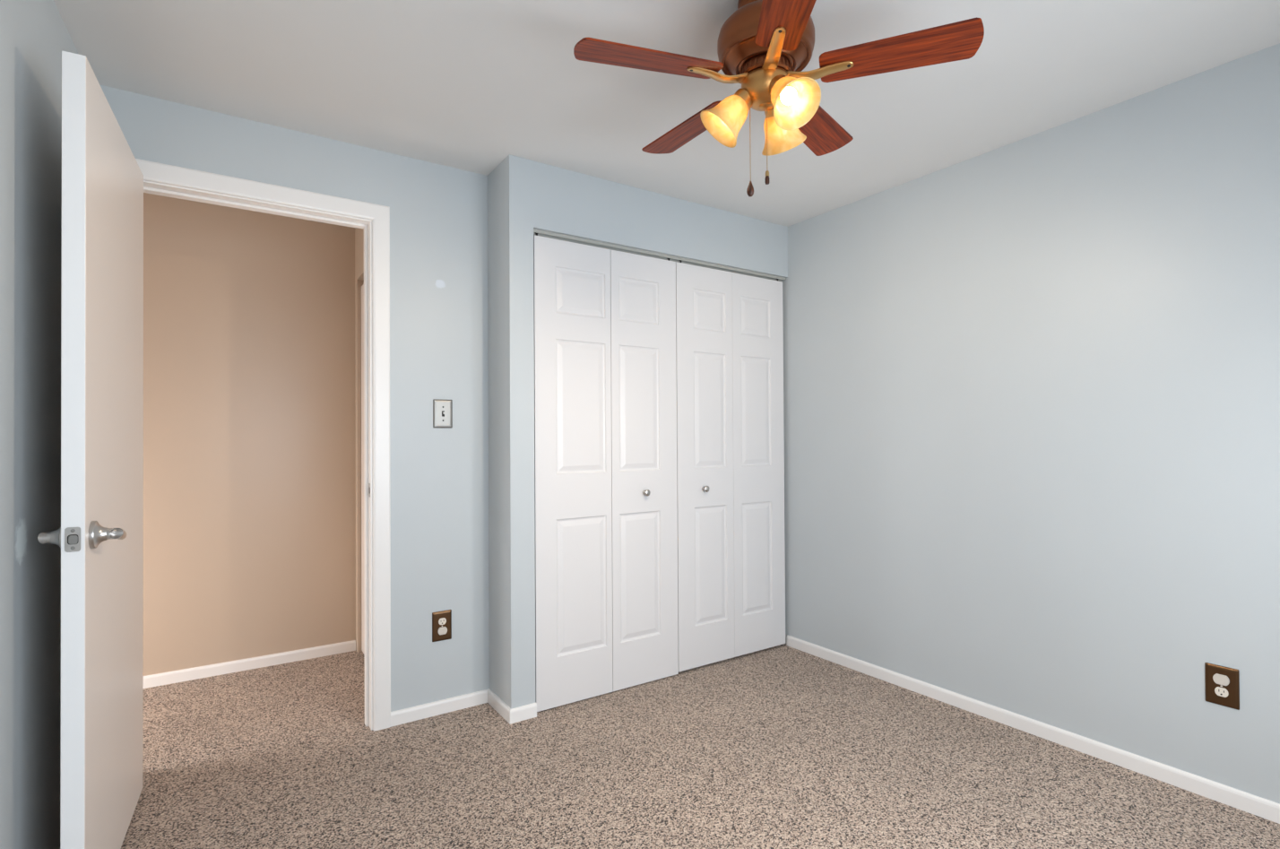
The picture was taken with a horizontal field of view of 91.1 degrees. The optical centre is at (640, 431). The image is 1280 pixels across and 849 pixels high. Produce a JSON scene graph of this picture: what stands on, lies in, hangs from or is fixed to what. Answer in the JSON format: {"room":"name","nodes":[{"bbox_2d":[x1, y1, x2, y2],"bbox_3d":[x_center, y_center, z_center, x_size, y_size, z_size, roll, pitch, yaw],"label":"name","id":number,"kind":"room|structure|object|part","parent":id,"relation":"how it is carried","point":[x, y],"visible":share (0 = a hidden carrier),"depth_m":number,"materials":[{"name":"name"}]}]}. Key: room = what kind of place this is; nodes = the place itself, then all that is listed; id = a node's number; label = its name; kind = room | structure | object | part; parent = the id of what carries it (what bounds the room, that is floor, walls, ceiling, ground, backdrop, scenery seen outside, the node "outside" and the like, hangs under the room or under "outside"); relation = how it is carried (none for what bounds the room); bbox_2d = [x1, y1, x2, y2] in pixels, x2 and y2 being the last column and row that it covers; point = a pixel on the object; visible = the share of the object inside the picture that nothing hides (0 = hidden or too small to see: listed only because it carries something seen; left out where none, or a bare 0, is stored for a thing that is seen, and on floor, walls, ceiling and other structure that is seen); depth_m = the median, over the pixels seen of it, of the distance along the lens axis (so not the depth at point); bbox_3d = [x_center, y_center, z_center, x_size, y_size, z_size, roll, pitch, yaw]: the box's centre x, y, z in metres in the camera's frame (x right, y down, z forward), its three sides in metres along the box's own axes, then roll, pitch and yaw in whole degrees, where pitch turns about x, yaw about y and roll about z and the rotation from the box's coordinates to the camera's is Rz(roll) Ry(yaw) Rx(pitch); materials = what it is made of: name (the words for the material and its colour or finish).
{"room":"empty bedroom","nodes":[
{"label":"empty bedroom","id":0,"kind":"room"},
{"bbox_2d":[0,0,78,848],"bbox_3d":[-1.088,0.010,0.712,0.150,2.440,3.245,0,-1,-31],"label":"wall","id":1,"kind":"structure","parent":0,"point":[34,34],"depth_m":1.54,"materials":[{"name":"blue paint"}]},
{"bbox_2d":[37,50,143,848],"bbox_3d":[-1.541,0.164,1.826,0.163,2.123,0.809,0,-1,-31],"label":"door","id":2,"kind":"structure","parent":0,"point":[99,537],"depth_m":1.63,"materials":[{"name":"white wood"}]},
{"bbox_3d":[-1.405,0.255,1.522,0.030,0.069,0.069,0,-1,-31],"label":"lever handle","id":3,"kind":"part","parent":2,"relation":"part of","materials":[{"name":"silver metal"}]},
{"bbox_3d":[-1.339,0.254,1.483,0.029,0.058,0.002,0,-1,-31],"label":"latch plate","id":4,"kind":"part","parent":2,"relation":"part of","materials":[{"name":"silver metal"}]},
{"bbox_3d":[-1.341,0.255,1.559,0.030,0.069,0.069,0,-1,-31],"label":"lever handle","id":5,"kind":"part","parent":2,"relation":"part of","materials":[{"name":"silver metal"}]},
{"bbox_2d":[142,192,355,675],"bbox_3d":[-2.493,0.038,3.138,3.160,2.440,0.120,0,-1,-34],"label":"wall","id":6,"kind":"structure","parent":0,"point":[249,366],"depth_m":3.34,"materials":[{"name":"beige paint"}]},
{"bbox_2d":[142,640,355,688],"bbox_3d":[-2.699,1.229,2.905,2.558,0.058,0.012,0,-1,-34],"label":"baseboard","id":7,"kind":"structure","parent":6,"relation":"attached to","point":[274,659],"depth_m":3.31,"materials":[{"name":"white wood"}]},
{"bbox_2d":[99,84,489,711],"bbox_3d":[-1.376,0.027,2.529,1.549,2.440,0.103,0,-1,-34],"label":"wall","id":8,"kind":"structure","parent":0,"point":[438,213],"depth_m":2.75,"materials":[{"name":"blue paint"}]},
{"bbox_2d":[135,158,390,730],"bbox_3d":[-1.480,0.145,2.455,0.932,2.204,0.132,0,-1,-34],"label":"door frame","id":9,"kind":"structure","parent":8,"relation":"attached to","point":[161,173],"depth_m":2.63,"materials":[{"name":"white wood"}]},
{"bbox_2d":[390,688,489,726],"bbox_3d":[-0.875,1.217,2.781,0.436,0.058,0.012,0,-1,-34],"label":"baseboard","id":10,"kind":"structure","parent":8,"relation":"attached to","point":[427,710],"depth_m":2.77,"materials":[{"name":"white wood"}]},
{"bbox_2d":[432,609,451,641],"bbox_3d":[-0.876,0.860,2.784,0.085,0.130,0.012,0,-1,-34],"label":"wall outlet","id":11,"kind":"object","parent":8,"relation":"attached to","point":[441,620],"visible":1,"depth_m":2.78,"materials":[{"name":"brown plastic"}]},
{"bbox_2d":[438,617,446,624],"bbox_3d":[-0.876,0.840,2.784,0.034,0.029,0.004,0,-1,-34],"label":"receptacle","id":12,"kind":"object","parent":11,"relation":"attached to","point":[441,620],"depth_m":2.78,"materials":[{"name":"beige plastic"}]},
{"bbox_2d":[432,398,452,427],"bbox_3d":[-0.875,-0.081,2.794,0.084,0.127,0.018,0,-1,-34],"label":"light switch","id":13,"kind":"object","parent":8,"relation":"attached to","point":[442,409],"visible":1,"depth_m":2.79,"materials":[{"name":"white plastic"}]},
{"bbox_2d":[354,227,363,652],"bbox_3d":[-1.316,0.033,3.251,0.120,2.440,1.005,0,-1,-34],"label":"wall","id":14,"kind":"structure","parent":0,"point":[358,232],"depth_m":3.59,"materials":[{"name":"beige paint"}]},
{"bbox_2d":[361,284,364,654],"bbox_3d":[-1.335,0.203,3.234,0.034,2.076,0.870,0,-1,-34],"label":"door frame","id":15,"kind":"structure","parent":14,"relation":"in","point":[362,286],"depth_m":3.55,"materials":[{"name":"beige wood"}]},
{"bbox_2d":[487,154,787,709],"bbox_3d":[0.050,0.025,3.335,1.718,2.440,0.378,0,-1,-34],"label":"wall","id":16,"kind":"structure","parent":0,"point":[524,195],"depth_m":2.81,"materials":[{"name":"blue paint"}]},
{"bbox_2d":[487,689,536,724],"bbox_3d":[-0.575,1.216,2.817,0.126,0.058,0.263,0,-1,-34],"label":"baseboard","id":17,"kind":"structure","parent":16,"relation":"attached to","point":[529,711],"depth_m":2.73,"materials":[{"name":"white wood"}]},
{"bbox_2d":[533,228,785,281],"bbox_3d":[0.180,-0.886,3.242,1.598,0.032,0.028,0,-1,-34],"label":"door track","id":18,"kind":"object","parent":16,"relation":"attached to","point":[537,232],"visible":0.99,"depth_m":3.15,"materials":[{"name":"silver metal"}]},
{"bbox_2d":[533,234,678,711],"bbox_3d":[-0.137,0.182,3.002,0.788,2.112,0.066,0,-1,-34],"label":"door","id":19,"kind":"structure","parent":18,"relation":"hanging from","point":[606,494],"depth_m":2.98,"materials":[{"name":"white wood"}]},
{"bbox_3d":[0.032,0.299,3.095,0.033,0.033,0.032,0,-1,-34],"label":"knob","id":20,"kind":"part","parent":19,"relation":"part of","materials":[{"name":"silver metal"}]},
{"bbox_2d":[675,261,785,672],"bbox_3d":[0.515,0.177,3.441,0.778,2.103,0.066,0,-1,-34],"label":"door","id":21,"kind":"structure","parent":18,"relation":"hanging from","point":[730,325],"depth_m":3.42,"materials":[{"name":"white wood"}]},
{"bbox_3d":[0.346,0.299,3.305,0.033,0.033,0.032,0,-1,-34],"label":"knob","id":22,"kind":"part","parent":21,"relation":"part of","materials":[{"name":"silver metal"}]},
{"bbox_2d":[53,0,1279,227],"bbox_3d":[-0.586,-1.255,1.661,4.880,0.100,4.725,0,-1,-34],"label":"ceiling","id":23,"kind":"structure","parent":0,"point":[468,85],"depth_m":2.12,"materials":[{"name":"paint"}]},
{"bbox_2d":[573,0,984,196],"bbox_3d":[0.314,-0.933,1.747,1.002,0.552,1.040,0,-1,-16],"label":"ceiling fan","id":24,"kind":"object","parent":23,"relation":"hanging from","point":[765,47],"visible":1,"depth_m":1.68,"materials":[{"name":"brown wood"}]},
{"bbox_3d":[0.022,-0.984,1.663,0.395,0.006,0.130,0,10,-16],"label":"blade","id":25,"kind":"part","parent":24,"relation":"part of","materials":[{"name":"brown wood"}]},
{"bbox_3d":[0.160,-0.982,2.043,0.130,0.006,0.395,-12,6,-34],"label":"blade","id":26,"kind":"part","parent":24,"relation":"part of","materials":[{"name":"brown wood"}]},
{"bbox_3d":[0.239,-0.877,1.766,0.138,0.139,0.133,0,0,5],"label":"lamp shade","id":27,"kind":"part","parent":24,"relation":"part of","materials":[{"name":"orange glass"}]},
{"bbox_3d":[0.308,-0.811,1.757,0.003,0.223,0.002,0,-1,-34],"label":"pull chain","id":28,"kind":"part","parent":24,"relation":"part of","materials":[{"name":"gold metal"}]},
{"bbox_3d":[0.355,-0.816,1.757,0.003,0.176,0.002,0,-1,-34],"label":"pull chain","id":29,"kind":"part","parent":24,"relation":"part of","materials":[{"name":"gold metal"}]},
{"bbox_3d":[0.417,-0.877,1.851,0.133,0.139,0.138,-1,-1,35],"label":"lamp shade","id":30,"kind":"part","parent":24,"relation":"part of","materials":[{"name":"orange glass"}]},
{"bbox_3d":[0.341,-0.988,1.415,0.130,0.006,0.395,10,0,2],"label":"blade","id":31,"kind":"part","parent":24,"relation":"part of","materials":[{"name":"brown wood"}]},
{"bbox_3d":[0.393,-0.896,1.672,0.043,0.052,0.050,0,-1,-25],"label":"light bulb","id":32,"kind":"part","parent":24,"relation":"part of","materials":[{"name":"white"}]},
{"bbox_3d":[0.401,-0.879,1.655,0.133,0.139,0.138,0,-1,-25],"label":"lamp shade","id":33,"kind":"part","parent":24,"relation":"part of","materials":[{"name":"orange glass"}]},
{"bbox_3d":[0.563,-0.984,2.029,0.130,0.006,0.395,-14,-9,37],"label":"blade","id":34,"kind":"part","parent":24,"relation":"part of","materials":[{"name":"brown wood"}]},
{"bbox_3d":[0.675,-0.988,1.641,0.395,0.006,0.130,0,-11,20],"label":"blade","id":35,"kind":"part","parent":24,"relation":"part of","materials":[{"name":"brown wood"}]},
{"bbox_2d":[121,643,1279,848],"bbox_3d":[-0.571,1.275,1.640,4.880,0.080,4.725,0,-1,-34],"label":"floor","id":36,"kind":"structure","parent":0,"point":[782,746],"depth_m":2.27,"materials":[{"name":"brown carpet"}]},
{"bbox_2d":[782,43,1279,804],"bbox_3d":[1.580,0.011,2.705,0.120,2.440,3.870,0,-1,-34],"label":"wall","id":37,"kind":"structure","parent":0,"point":[1032,384],"depth_m":2.45,"materials":[{"name":"blue paint"}]},
{"bbox_2d":[786,635,1279,823],"bbox_3d":[1.693,1.199,2.419,0.012,0.058,2.994,0,-1,-34],"label":"baseboard","id":38,"kind":"structure","parent":37,"relation":"attached to","point":[1266,808],"depth_m":2.44,"materials":[{"name":"white wood"}]},
{"bbox_2d":[1204,662,1239,709],"bbox_3d":[1.923,0.840,2.076,0.012,0.130,0.085,0,-1,-34],"label":"wall outlet","id":39,"kind":"object","parent":37,"relation":"attached to","point":[1222,682],"visible":1,"depth_m":2.07,"materials":[{"name":"brown plastic"}]},
{"bbox_2d":[1214,686,1228,697],"bbox_3d":[1.922,0.859,2.076,0.004,0.029,0.034,0,-1,-34],"label":"receptacle","id":40,"kind":"object","parent":39,"relation":"attached to","point":[1219,691],"depth_m":2.07,"materials":[{"name":"beige plastic"}]}
]}

